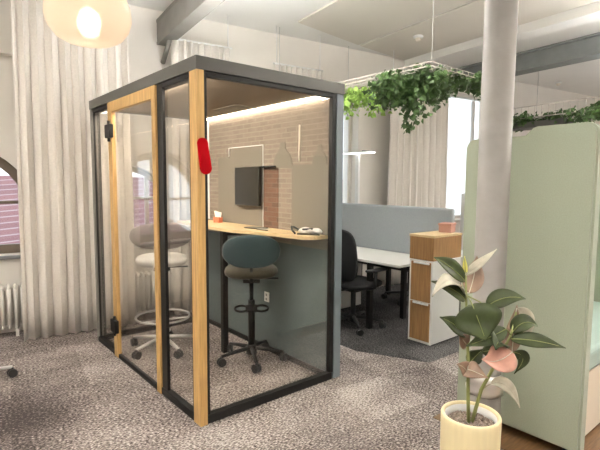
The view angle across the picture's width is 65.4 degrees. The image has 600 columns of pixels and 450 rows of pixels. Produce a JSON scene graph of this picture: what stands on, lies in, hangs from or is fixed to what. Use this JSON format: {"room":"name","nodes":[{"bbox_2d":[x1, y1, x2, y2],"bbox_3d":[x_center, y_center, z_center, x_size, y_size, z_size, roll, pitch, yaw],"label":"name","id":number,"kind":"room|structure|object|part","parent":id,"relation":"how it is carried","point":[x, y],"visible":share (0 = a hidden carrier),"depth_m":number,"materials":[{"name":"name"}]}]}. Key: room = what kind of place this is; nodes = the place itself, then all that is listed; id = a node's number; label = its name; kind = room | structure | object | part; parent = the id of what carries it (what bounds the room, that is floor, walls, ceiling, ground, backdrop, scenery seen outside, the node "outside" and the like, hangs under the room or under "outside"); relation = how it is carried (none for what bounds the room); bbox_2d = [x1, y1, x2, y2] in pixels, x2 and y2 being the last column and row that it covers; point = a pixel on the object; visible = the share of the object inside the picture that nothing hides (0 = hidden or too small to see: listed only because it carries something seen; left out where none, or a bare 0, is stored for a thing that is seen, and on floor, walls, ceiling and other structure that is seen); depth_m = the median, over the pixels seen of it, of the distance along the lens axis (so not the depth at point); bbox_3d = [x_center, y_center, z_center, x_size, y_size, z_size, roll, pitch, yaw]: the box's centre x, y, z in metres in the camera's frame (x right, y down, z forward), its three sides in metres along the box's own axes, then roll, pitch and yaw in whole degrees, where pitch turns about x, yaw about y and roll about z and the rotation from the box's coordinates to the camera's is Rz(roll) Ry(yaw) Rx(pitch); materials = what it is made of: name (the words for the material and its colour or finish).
{"room":"open-plan office","nodes":[
{"label":"open-plan office","id":0,"kind":"room"},
{"bbox_2d":[0,280,502,449],"bbox_3d":[3.362,1.234,3.710,14.400,0.050,9.150,-3,6,-32],"label":"floor","id":1,"kind":"structure","parent":0,"point":[69,391],"depth_m":3.27,"materials":[{"name":"carpet"}]},
{"bbox_2d":[0,365,17,377],"bbox_3d":[-2.451,0.671,3.362,0.695,1.060,0.698,-4,7,-40],"label":"office chair","id":2,"kind":"object","parent":1,"relation":"on","point":[12,372],"visible":1,"depth_m":3.61,"materials":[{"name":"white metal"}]},
{"bbox_2d":[0,283,22,335],"bbox_3d":[-3.218,0.850,4.354,1.162,0.515,0.133,-3,6,-32],"label":"radiator","id":3,"kind":"object","parent":1,"relation":"on","point":[8,287],"visible":0.84,"depth_m":4.54,"materials":[{"name":"white metal"}]},
{"bbox_2d":[136,269,173,311],"bbox_3d":[-1.750,0.777,5.266,1.162,0.515,0.133,-3,6,-32],"label":"radiator","id":4,"kind":"object","parent":1,"relation":"on","point":[145,282],"visible":0.28,"depth_m":5.25,"materials":[{"name":"white metal"}]},
{"bbox_2d":[129,223,191,359],"bbox_3d":[-1.227,0.544,4.228,0.626,1.172,0.632,-1,5,-16],"label":"bar stool","id":5,"kind":"object","parent":1,"relation":"on","point":[142,236],"visible":0.71,"depth_m":4.03,"materials":[{"name":"grey fabric"}]},
{"bbox_3d":[-1.186,0.095,3.991,0.520,0.235,0.107,-1,5,-16],"label":"backrest","id":6,"kind":"part","parent":5,"relation":"part of","materials":[{"name":"beige fabric"}]},
{"bbox_3d":[-1.242,0.312,4.198,0.450,0.110,0.410,-1,5,-16],"label":"seat","id":7,"kind":"part","parent":5,"relation":"part of","materials":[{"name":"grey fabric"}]},
{"bbox_2d":[89,55,344,426],"bbox_3d":[-0.822,0.029,3.973,1.260,2.250,2.080,-4,7,-40],"label":"booth","id":8,"kind":"object","parent":1,"relation":"on","point":[247,115],"visible":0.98,"depth_m":3.71,"materials":[{"name":"grey paint"}]},
{"bbox_3d":[-1.744,0.017,4.196,0.032,2.121,0.455,-4,7,-40],"label":"frame","id":9,"kind":"part","parent":8,"relation":"part of","materials":[{"name":"black metal"}]},
{"bbox_3d":[-1.472,-0.030,4.745,1.074,2.121,0.030,-4,7,-40],"label":"frame","id":10,"kind":"part","parent":8,"relation":"part of","materials":[{"name":"black metal"}]},
{"bbox_3d":[-1.749,1.099,4.289,0.045,0.050,0.465,-4,7,-40],"label":"floor rail","id":11,"kind":"part","parent":8,"relation":"part of","materials":[{"name":"black metal"}]},
{"bbox_3d":[-1.292,0.096,3.639,0.032,2.171,0.977,-4,7,-40],"label":"door","id":12,"kind":"part","parent":8,"relation":"part of","materials":[{"name":"brown wood"}]},
{"bbox_3d":[-1.290,1.160,3.726,0.026,0.035,0.823,-4,7,-40],"label":"door sill","id":13,"kind":"part","parent":8,"relation":"part of","materials":[{"name":"black metal"}]},
{"bbox_3d":[-1.480,1.050,4.845,1.074,0.050,0.045,-4,7,-40],"label":"floor rail","id":14,"kind":"part","parent":8,"relation":"part of","materials":[{"name":"black metal"}]},
{"bbox_3d":[-0.807,0.124,3.082,0.032,2.121,0.499,-4,7,-40],"label":"frame","id":15,"kind":"part","parent":8,"relation":"part of","materials":[{"name":"black metal"}]},
{"bbox_3d":[-0.815,1.205,3.178,0.045,0.050,0.499,-4,7,-40],"label":"floor rail","id":16,"kind":"part","parent":8,"relation":"part of","materials":[{"name":"black metal"}]},
{"bbox_3d":[-0.618,0.171,2.855,0.051,2.171,0.091,-4,7,-40],"label":"corner post","id":17,"kind":"part","parent":8,"relation":"part of","materials":[{"name":"brown wood"}]},
{"bbox_2d":[197,138,211,173],"bbox_3d":[-0.568,-0.409,2.778,0.096,0.216,0.006,-4,7,-40],"label":"sign","id":18,"kind":"object","parent":8,"relation":"attached to","point":[205,165],"visible":1,"depth_m":2.77,"materials":[{"name":"red plastic"}]},
{"bbox_2d":[213,104,253,111],"bbox_3d":[-0.594,-1.037,4.162,0.200,0.006,0.380,-4,7,-40],"label":"air vent","id":19,"kind":"object","parent":8,"relation":"attached to","point":[232,107],"depth_m":4.14,"materials":[{"name":"metal"}]},
{"bbox_3d":[-0.586,-0.318,4.500,0.005,0.850,0.780,-4,7,-40],"label":"felt panel","id":20,"kind":"part","parent":8,"relation":"part of","materials":[{"name":"beige fabric"}]},
{"bbox_2d":[235,165,275,205],"bbox_3d":[-0.414,-0.353,4.241,0.054,0.357,0.590,-4,7,-40],"label":"monitor","id":21,"kind":"object","parent":8,"relation":"attached to","point":[247,179],"visible":1,"depth_m":4.26,"materials":[{"name":"black plastic"}]},
{"bbox_2d":[207,96,320,119],"bbox_3d":[-0.394,-1.036,4.193,0.027,0.011,1.910,-4,7,-40],"label":"light","id":22,"kind":"object","parent":8,"relation":"attached to","point":[311,99],"depth_m":4.06,"materials":[{"name":"white plastic"}]},
{"bbox_2d":[264,291,268,301],"bbox_3d":[-0.301,0.651,4.236,0.010,0.090,0.070,-4,7,-40],"label":"power socket","id":23,"kind":"object","parent":8,"relation":"attached to","point":[266,293],"depth_m":4.23,"materials":[{"name":"white plastic"}]},
{"bbox_3d":[-0.425,1.104,4.410,0.030,0.035,1.970,-4,7,-40],"label":"floor rail","id":24,"kind":"part","parent":8,"relation":"part of","materials":[{"name":"black metal"}]},
{"bbox_3d":[-0.169,0.116,3.210,1.098,2.121,0.037,-4,7,-40],"label":"frame","id":25,"kind":"part","parent":8,"relation":"part of","materials":[{"name":"black metal"}]},
{"bbox_3d":[-0.180,1.195,3.302,1.074,0.055,0.050,-4,7,-40],"label":"floor rail","id":26,"kind":"part","parent":8,"relation":"part of","materials":[{"name":"black metal"}]},
{"bbox_2d":[298,125,299,160],"bbox_3d":[-0.005,-0.660,3.766,0.014,0.290,0.019,-4,7,-40],"label":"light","id":27,"kind":"object","parent":8,"relation":"attached to","point":[298,125],"depth_m":3.77,"materials":[{"name":"beige plastic"}]},
{"bbox_3d":[-0.004,-0.255,3.806,0.006,0.855,0.705,-4,7,-40],"label":"felt panel","id":28,"kind":"part","parent":8,"relation":"part of","materials":[{"name":"beige fabric"}]},
{"bbox_2d":[217,235,287,372],"bbox_3d":[-0.400,0.610,3.946,0.599,1.102,0.590,0,5,-6],"label":"bar stool","id":29,"kind":"object","parent":1,"relation":"on","point":[251,258],"visible":1,"depth_m":3.75,"materials":[{"name":"green fabric"}]},
{"bbox_3d":[-0.411,0.385,3.944,0.450,0.110,0.410,0,5,-6],"label":"seat","id":30,"kind":"part","parent":29,"relation":"part of","materials":[{"name":"brown fabric"}]},
{"bbox_3d":[-0.388,0.214,3.729,0.470,0.275,0.097,0,5,-6],"label":"backrest","id":31,"kind":"part","parent":29,"relation":"part of","materials":[{"name":"teal fabric"}]},
{"bbox_2d":[177,220,327,352],"bbox_3d":[-0.551,0.575,4.237,0.362,1.118,1.935,-4,7,-40],"label":"desk","id":32,"kind":"object","parent":1,"relation":"on","point":[226,229],"visible":0.94,"depth_m":4.11,"materials":[{"name":"brown wood"}]},
{"bbox_2d":[213,211,222,222],"bbox_3d":[-0.812,-0.082,4.627,0.090,0.115,0.060,4,6,33],"label":"card holder","id":33,"kind":"object","parent":32,"relation":"on","point":[217,219],"visible":1,"depth_m":4.61,"materials":[{"name":"orange"}]},
{"bbox_3d":[-0.670,0.596,4.143,0.050,1.091,0.050,-4,7,-40],"label":"leg","id":34,"kind":"part","parent":32,"relation":"part of","materials":[{"name":"black metal"}]},
{"bbox_2d":[244,226,267,228],"bbox_3d":[-0.383,0.024,4.074,0.180,0.008,0.120,4,7,38],"label":"tablet","id":35,"kind":"object","parent":32,"relation":"on","point":[251,227],"visible":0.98,"depth_m":4.06,"materials":[{"name":"black"}]},
{"bbox_2d":[290,226,321,235],"bbox_3d":[0.048,0.042,3.613,0.269,0.064,0.110,2,6,21],"label":"headphones","id":36,"kind":"object","parent":32,"relation":"on","point":[305,230],"visible":1,"depth_m":3.57,"materials":[{"name":"white"}]},
{"bbox_2d":[340,282,461,362],"bbox_3d":[3.152,0.896,7.155,7.826,0.002,2.472,-4,7,-38],"label":"rug","id":37,"kind":"object","parent":1,"relation":"on","point":[392,340],"visible":0.29,"depth_m":4.64,"materials":[{"name":"grey carpet"}]},
{"bbox_2d":[341,263,361,308],"bbox_3d":[0.494,0.689,5.818,0.355,0.580,0.400,-4,7,-40],"label":"pedestal","id":38,"kind":"object","parent":37,"relation":"on","point":[345,295],"visible":0.06,"depth_m":5.66,"materials":[{"name":"white paint"}]},
{"bbox_2d":[341,229,387,335],"bbox_3d":[0.559,0.547,4.943,0.681,1.060,0.694,-4,7,-43],"label":"chair","id":39,"kind":"object","parent":37,"relation":"on","point":[351,282],"visible":0.61,"depth_m":4.70,"materials":[{"name":"black fabric"}]},
{"bbox_3d":[0.390,0.303,4.747,0.104,0.540,0.462,-4,7,-43],"label":"backrest","id":40,"kind":"part","parent":39,"relation":"part of","materials":[{"name":"black fabric"}]},
{"bbox_3d":[0.581,0.607,4.954,0.504,0.080,0.504,-4,7,-43],"label":"seat","id":41,"kind":"part","parent":39,"relation":"part of","materials":[{"name":"black fabric"}]},
{"bbox_3d":[0.750,0.562,4.752,0.273,0.242,0.153,-4,7,-43],"label":"armrest","id":42,"kind":"part","parent":39,"relation":"part of","materials":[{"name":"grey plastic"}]},
{"bbox_2d":[357,246,409,328],"bbox_3d":[0.672,0.674,5.383,0.687,0.730,1.690,-4,7,-40],"label":"office desk","id":43,"kind":"object","parent":37,"relation":"on","point":[370,257],"visible":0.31,"depth_m":4.91,"materials":[{"name":"white laminate"}]},
{"bbox_3d":[0.727,0.733,4.878,0.050,0.704,0.050,-4,7,-40],"label":"leg","id":44,"kind":"part","parent":43,"relation":"part of","materials":[{"name":"black metal"}]},
{"bbox_3d":[0.502,0.370,5.212,0.040,0.044,1.630,-4,7,-40],"label":"frame rail","id":45,"kind":"part","parent":43,"relation":"part of","materials":[{"name":"black metal"}]},
{"bbox_2d":[342,203,454,253],"bbox_3d":[1.006,0.085,5.529,0.055,0.642,1.810,-4,7,-40],"label":"screen","id":46,"kind":"object","parent":43,"relation":"attached to","point":[380,227],"visible":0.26,"depth_m":5.44,"materials":[{"name":"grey fabric"}]},
{"bbox_3d":[1.162,0.703,5.241,0.050,0.704,0.050,-4,7,-40],"label":"leg","id":47,"kind":"part","parent":43,"relation":"part of","materials":[{"name":"black metal"}]},
{"bbox_2d":[381,270,409,304],"bbox_3d":[1.432,0.454,6.046,0.681,1.060,0.694,-4,7,-40],"label":"chair","id":48,"kind":"object","parent":37,"relation":"on","point":[384,295],"visible":0.14,"depth_m":6.08,"materials":[{"name":"grey plastic"}]},
{"bbox_2d":[361,250,462,300],"bbox_3d":[1.261,0.634,5.875,0.700,0.730,1.690,-4,7,-40],"label":"office desk","id":49,"kind":"object","parent":37,"relation":"on","point":[388,272],"visible":0.04,"depth_m":6.38,"materials":[{"name":"white paint"}]},
{"bbox_2d":[343,151,375,203],"bbox_3d":[0.777,-0.374,6.262,0.240,1.200,0.510,-4,7,-40],"label":"desk lamp","id":50,"kind":"object","parent":49,"relation":"on","point":[357,160],"visible":0.52,"depth_m":6.23,"materials":[{"name":"white metal"}]},
{"bbox_3d":[1.211,0.600,6.386,0.050,0.704,0.050,-4,7,-40],"label":"leg","id":51,"kind":"part","parent":49,"relation":"part of","materials":[{"name":"black metal"}]},
{"bbox_2d":[408,231,461,345],"bbox_3d":[1.306,0.591,4.555,0.495,1.028,0.276,-4,7,-40],"label":"base cabinet","id":52,"kind":"object","parent":37,"relation":"on","point":[425,324],"visible":0.9,"depth_m":4.41,"materials":[{"name":"white paint"}]},
{"bbox_3d":[1.135,0.911,4.436,0.015,0.365,0.219,-4,7,-40],"label":"drawer","id":53,"kind":"part","parent":52,"relation":"part of","materials":[{"name":"brown wood"}]},
{"bbox_3d":[1.132,0.737,4.401,0.015,0.017,0.170,-4,7,-40],"label":"handle","id":54,"kind":"part","parent":52,"relation":"part of","materials":[{"name":"white metal"}]},
{"bbox_3d":[1.138,0.532,4.402,0.015,0.375,0.219,-4,7,-40],"label":"drawer","id":55,"kind":"part","parent":52,"relation":"part of","materials":[{"name":"brown wood"}]},
{"bbox_3d":[1.138,0.723,4.420,0.011,0.788,0.255,-4,7,-40],"label":"frame","id":56,"kind":"part","parent":52,"relation":"part of","materials":[{"name":"white paint"}]},
{"bbox_3d":[1.134,0.356,4.366,0.015,0.017,0.170,-4,7,-40],"label":"handle","id":57,"kind":"part","parent":52,"relation":"part of","materials":[{"name":"white metal"}]},
{"bbox_2d":[438,222,455,232],"bbox_3d":[1.454,0.024,4.616,0.130,0.090,0.160,4,6,36],"label":"storage box","id":58,"kind":"object","parent":52,"relation":"on","point":[445,227],"visible":1,"depth_m":4.56,"materials":[{"name":"pink cardboard"}]},
{"bbox_3d":[1.454,-0.010,4.613,0.130,0.020,0.160,4,6,36],"label":"lid","id":59,"kind":"part","parent":58,"relation":"part of","materials":[{"name":"brown"}]},
{"bbox_2d":[460,193,464,265],"bbox_3d":[3.002,0.161,7.732,0.704,1.360,0.300,-3,6,-32],"label":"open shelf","id":60,"kind":"object","parent":37,"relation":"on","point":[462,194],"visible":0.07,"depth_m":7.62,"materials":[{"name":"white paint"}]},
{"bbox_2d":[465,0,518,413],"bbox_3d":[1.064,-0.417,2.550,0.207,3.417,0.207,0,5,-8],"label":"column","id":61,"kind":"structure","parent":1,"relation":"on","point":[500,16],"depth_m":2.49,"materials":[{"name":"white paint"}]},
{"bbox_2d":[431,249,565,449],"bbox_3d":[0.800,0.720,2.019,0.568,1.245,0.256,0,5,-8],"label":"rubber plant","id":62,"kind":"object","parent":1,"relation":"on","point":[466,424],"visible":1,"depth_m":1.97,"materials":[{"name":"green plant"}]},
{"bbox_3d":[0.717,0.531,2.007,0.024,0.659,0.054,-4,7,-40],"label":"stem","id":63,"kind":"part","parent":62,"relation":"part of","materials":[{"name":"yellow"}]},
{"bbox_3d":[0.738,1.077,2.047,0.249,0.527,0.249,-4,7,-40],"label":"pot","id":64,"kind":"part","parent":62,"relation":"part of","materials":[{"name":"beige ceramic"}]},
{"bbox_3d":[0.838,0.619,2.012,0.204,0.487,0.032,-1,5,-10],"label":"stem","id":65,"kind":"part","parent":62,"relation":"part of","materials":[{"name":"yellow"}]},
{"bbox_2d":[433,413,599,449],"bbox_3d":[2.487,1.283,2.802,2.180,0.004,2.450,-4,7,-40],"label":"floor strip","id":66,"kind":"object","parent":1,"relation":"on","point":[512,438],"visible":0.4,"depth_m":2.76,"materials":[{"name":"brown wood"}]},
{"bbox_2d":[457,122,599,449],"bbox_3d":[1.926,0.314,3.273,1.705,1.834,0.740,-4,7,-40],"label":"sofa","id":67,"kind":"object","parent":66,"relation":"on","point":[553,262],"visible":0.76,"depth_m":2.59,"materials":[{"name":"green fabric"}]},
{"bbox_2d":[589,301,599,370],"bbox_3d":[1.935,0.740,3.297,1.525,0.130,0.595,-4,7,-40],"label":"seat cushion","id":68,"kind":"object","parent":67,"relation":"on","point":[594,364],"depth_m":2.90,"materials":[{"name":"teal fabric"}]},
{"bbox_3d":[2.548,0.268,3.791,0.084,1.730,0.740,-4,7,-40],"label":"panel","id":69,"kind":"part","parent":67,"relation":"part of","materials":[{"name":"green fabric"}]},
{"bbox_2d":[0,0,599,333],"bbox_3d":[1.070,-0.841,7.234,14.400,3.420,0.360,-3,6,-32],"label":"wall","id":70,"kind":"structure","parent":0,"point":[252,47],"depth_m":5.89,"materials":[{"name":"paint"}]},
{"bbox_2d":[0,45,11,55],"bbox_3d":[-3.790,-1.616,3.853,2.650,0.070,0.090,-3,6,-32],"label":"trim","id":71,"kind":"structure","parent":70,"relation":"attached to","point":[4,50],"depth_m":4.43,"materials":[{"name":"paint"}]},
{"bbox_2d":[0,157,20,259],"bbox_3d":[-3.295,-0.218,4.448,1.300,1.135,0.270,-3,6,-32],"label":"window","id":72,"kind":"structure","parent":70,"relation":"in","point":[6,166],"depth_m":4.75,"materials":[{"name":"brown"}]},
{"bbox_3d":[-3.283,0.333,4.472,1.298,0.034,0.210,-3,6,-32],"label":"sill","id":73,"kind":"part","parent":72,"relation":"part of","materials":[{"name":"grey stone"}]},
{"bbox_2d":[132,167,152,248],"bbox_3d":[-2.065,-0.209,5.219,1.140,0.955,0.270,-3,6,-32],"label":"window","id":74,"kind":"structure","parent":70,"relation":"in","point":[146,197],"depth_m":5.46,"materials":[{"name":"beige"}]},
{"bbox_2d":[156,0,224,63],"bbox_3d":[0.758,-1.702,1.579,0.141,0.473,8.751,-3,6,-32],"label":"beam","id":75,"kind":"structure","parent":70,"relation":"attached to","point":[180,16],"depth_m":4.61,"materials":[{"name":"paint"}]},
{"bbox_2d":[345,109,351,202],"bbox_3d":[0.348,-0.817,6.672,1.080,1.935,0.270,-3,6,-32],"label":"window","id":76,"kind":"structure","parent":70,"relation":"in","point":[348,122],"depth_m":7.00,"materials":[{"name":"beige"}]},
{"bbox_2d":[450,94,478,221],"bbox_3d":[2.811,-1.163,8.180,1.620,2.185,0.270,-3,6,-32],"label":"window","id":77,"kind":"structure","parent":70,"relation":"in","point":[473,102],"depth_m":8.39,"materials":[{"name":"beige"}]},
{"bbox_2d":[404,1,599,71],"bbox_3d":[4.332,-2.162,3.755,0.980,0.119,8.740,-3,6,-32],"label":"beam","id":78,"kind":"structure","parent":70,"relation":"attached to","point":[584,20],"depth_m":5.66,"materials":[{"name":"paint"}]},
{"bbox_2d":[448,32,599,79],"bbox_3d":[4.616,-1.990,3.948,0.250,0.245,8.720,-3,6,-32],"label":"beam","id":79,"kind":"structure","parent":70,"relation":"attached to","point":[584,48],"depth_m":5.98,"materials":[{"name":"grey paint"}]},
{"bbox_2d":[127,0,599,97],"bbox_3d":[3.432,-2.240,3.320,14.800,0.100,9.370,-3,6,-32],"label":"ceiling","id":80,"kind":"structure","parent":0,"point":[583,78],"depth_m":5.72,"materials":[{"name":"paint"}]},
{"bbox_2d":[10,0,136,340],"bbox_3d":[-2.160,-0.626,4.551,1.050,3.404,0.100,-3,6,-32],"label":"curtain","id":81,"kind":"object","parent":80,"relation":"hanging from","point":[55,80],"visible":0.79,"depth_m":4.50,"materials":[{"name":"fabric"}]},
{"bbox_2d":[43,0,131,48],"bbox_3d":[-0.808,-1.380,1.746,0.312,1.370,0.312,-4,7,-40],"label":"pendant lamp","id":82,"kind":"object","parent":80,"relation":"hanging from","point":[98,24],"visible":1,"depth_m":1.71,"materials":[{"name":"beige glass"}]},
{"bbox_2d":[171,15,231,314],"bbox_3d":[-1.108,-0.690,5.328,0.740,3.404,0.098,-3,6,-32],"label":"curtain","id":83,"kind":"object","parent":80,"relation":"hanging from","point":[182,49],"visible":0.2,"depth_m":5.22,"materials":[{"name":"fabric"}]},
{"bbox_3d":[-1.100,-2.025,5.208,0.740,0.024,0.024,-3,6,-32],"label":"rail","id":84,"kind":"part","parent":83,"relation":"part of","materials":[{"name":"white metal"}]},
{"bbox_2d":[273,25,322,79],"bbox_3d":[-0.022,-0.744,6.002,0.740,3.404,0.098,-3,6,-32],"label":"curtain","id":85,"kind":"object","parent":80,"relation":"hanging from","point":[298,70],"visible":0.07,"depth_m":5.88,"materials":[{"name":"fabric"}]},
{"bbox_3d":[-0.014,-1.990,5.891,0.740,0.024,0.024,-3,6,-32],"label":"rail","id":86,"kind":"part","parent":85,"relation":"part of","materials":[{"name":"white metal"}]},
{"bbox_2d":[279,0,474,108],"bbox_3d":[0.911,-1.929,5.270,1.210,0.860,2.198,-4,7,-40],"label":"grid","id":87,"kind":"object","parent":80,"relation":"hanging from","point":[431,61],"visible":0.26,"depth_m":4.47,"materials":[{"name":"silver metal"}]},
{"bbox_2d":[344,83,396,119],"bbox_3d":[0.514,-1.381,5.375,0.792,0.403,1.578,-4,7,-40],"label":"trailing ivy","id":88,"kind":"object","parent":87,"relation":"hanging from","point":[356,95],"visible":0.42,"depth_m":5.12,"materials":[{"name":"green plant"}]},
{"bbox_2d":[363,63,459,133],"bbox_3d":[1.074,-1.202,4.564,0.934,0.660,0.844,4,6,33],"label":"trailing ivy","id":89,"kind":"object","parent":87,"relation":"hanging from","point":[425,85],"visible":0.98,"depth_m":4.38,"materials":[{"name":"green plant"}]},
{"bbox_3d":[1.087,-1.199,4.573,0.707,0.593,0.705,3,6,26],"label":"vine stem","id":90,"kind":"part","parent":89,"relation":"part of","materials":[{"name":"green plant"}]},
{"bbox_2d":[445,70,481,99],"bbox_3d":[1.610,-1.371,4.625,0.512,0.295,0.372,-1,5,-15],"label":"trailing ivy","id":91,"kind":"object","parent":87,"relation":"hanging from","point":[473,86],"visible":0.73,"depth_m":4.53,"materials":[{"name":"green plant"}]},
{"bbox_2d":[298,0,472,44],"bbox_3d":[2.538,-2.110,2.494,1.200,0.019,8.500,-3,6,-32],"label":"ceiling panel","id":92,"kind":"object","parent":80,"relation":"attached to","point":[358,22],"visible":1,"depth_m":5.29,"materials":[{"name":"white"}]},
{"bbox_2d":[385,52,448,284],"bbox_3d":[1.800,-0.830,7.094,1.230,3.404,0.125,-3,6,-32],"label":"curtain","id":93,"kind":"object","parent":80,"relation":"hanging from","point":[417,171],"visible":0.49,"depth_m":7.06,"materials":[{"name":"fabric"}]},
{"bbox_2d":[360,0,599,59],"bbox_3d":[3.468,-2.169,3.210,1.040,0.019,8.735,-3,6,-32],"label":"ceiling panel","id":94,"kind":"object","parent":80,"relation":"attached to","point":[463,23],"visible":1,"depth_m":5.63,"materials":[{"name":"white"}]},
{"bbox_2d":[413,34,422,41],"bbox_3d":[1.516,-2.390,5.994,0.124,0.066,0.124,-4,7,-40],"label":"smoke detector","id":95,"kind":"object","parent":94,"relation":"attached to","point":[418,37],"visible":1,"depth_m":5.96,"materials":[{"name":"white plastic"}]},
{"bbox_2d":[514,71,599,122],"bbox_3d":[4.217,-1.959,6.252,1.111,0.935,2.858,-3,6,-32],"label":"grid","id":96,"kind":"object","parent":80,"relation":"hanging from","point":[562,113],"visible":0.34,"depth_m":6.49,"materials":[{"name":"silver metal"}]},
{"bbox_2d":[513,118,573,131],"bbox_3d":[3.433,-1.455,6.814,0.280,0.090,0.950,-3,6,-32],"label":"trough","id":97,"kind":"object","parent":96,"relation":"hanging from","point":[529,126],"visible":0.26,"depth_m":6.62,"materials":[{"name":"grey paint"}]},
{"bbox_2d":[513,101,599,132],"bbox_3d":[3.808,-1.413,6.141,0.658,0.399,2.789,-3,6,-31],"label":"trailing ivy","id":98,"kind":"object","parent":96,"relation":"hanging from","point":[590,114],"visible":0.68,"depth_m":6.34,"materials":[{"name":"green plant"}]},
{"label":"outside","id":99,"kind":"structure","parent":0,"visible":0},
{"bbox_3d":[-20.968,5.023,27.618,80.000,0.200,56.700,-4,7,-40],"label":"ground","id":100,"kind":"structure","parent":99,"visible":0},
{"bbox_2d":[0,176,342,243],"bbox_3d":[-6.380,2.277,15.116,25.002,7.700,6.565,-3,6,-32],"label":"neighbouring house","id":101,"kind":"structure","parent":100,"relation":"on","point":[9,213],"depth_m":15.40,"materials":[{"name":"red brick"}]}
]}

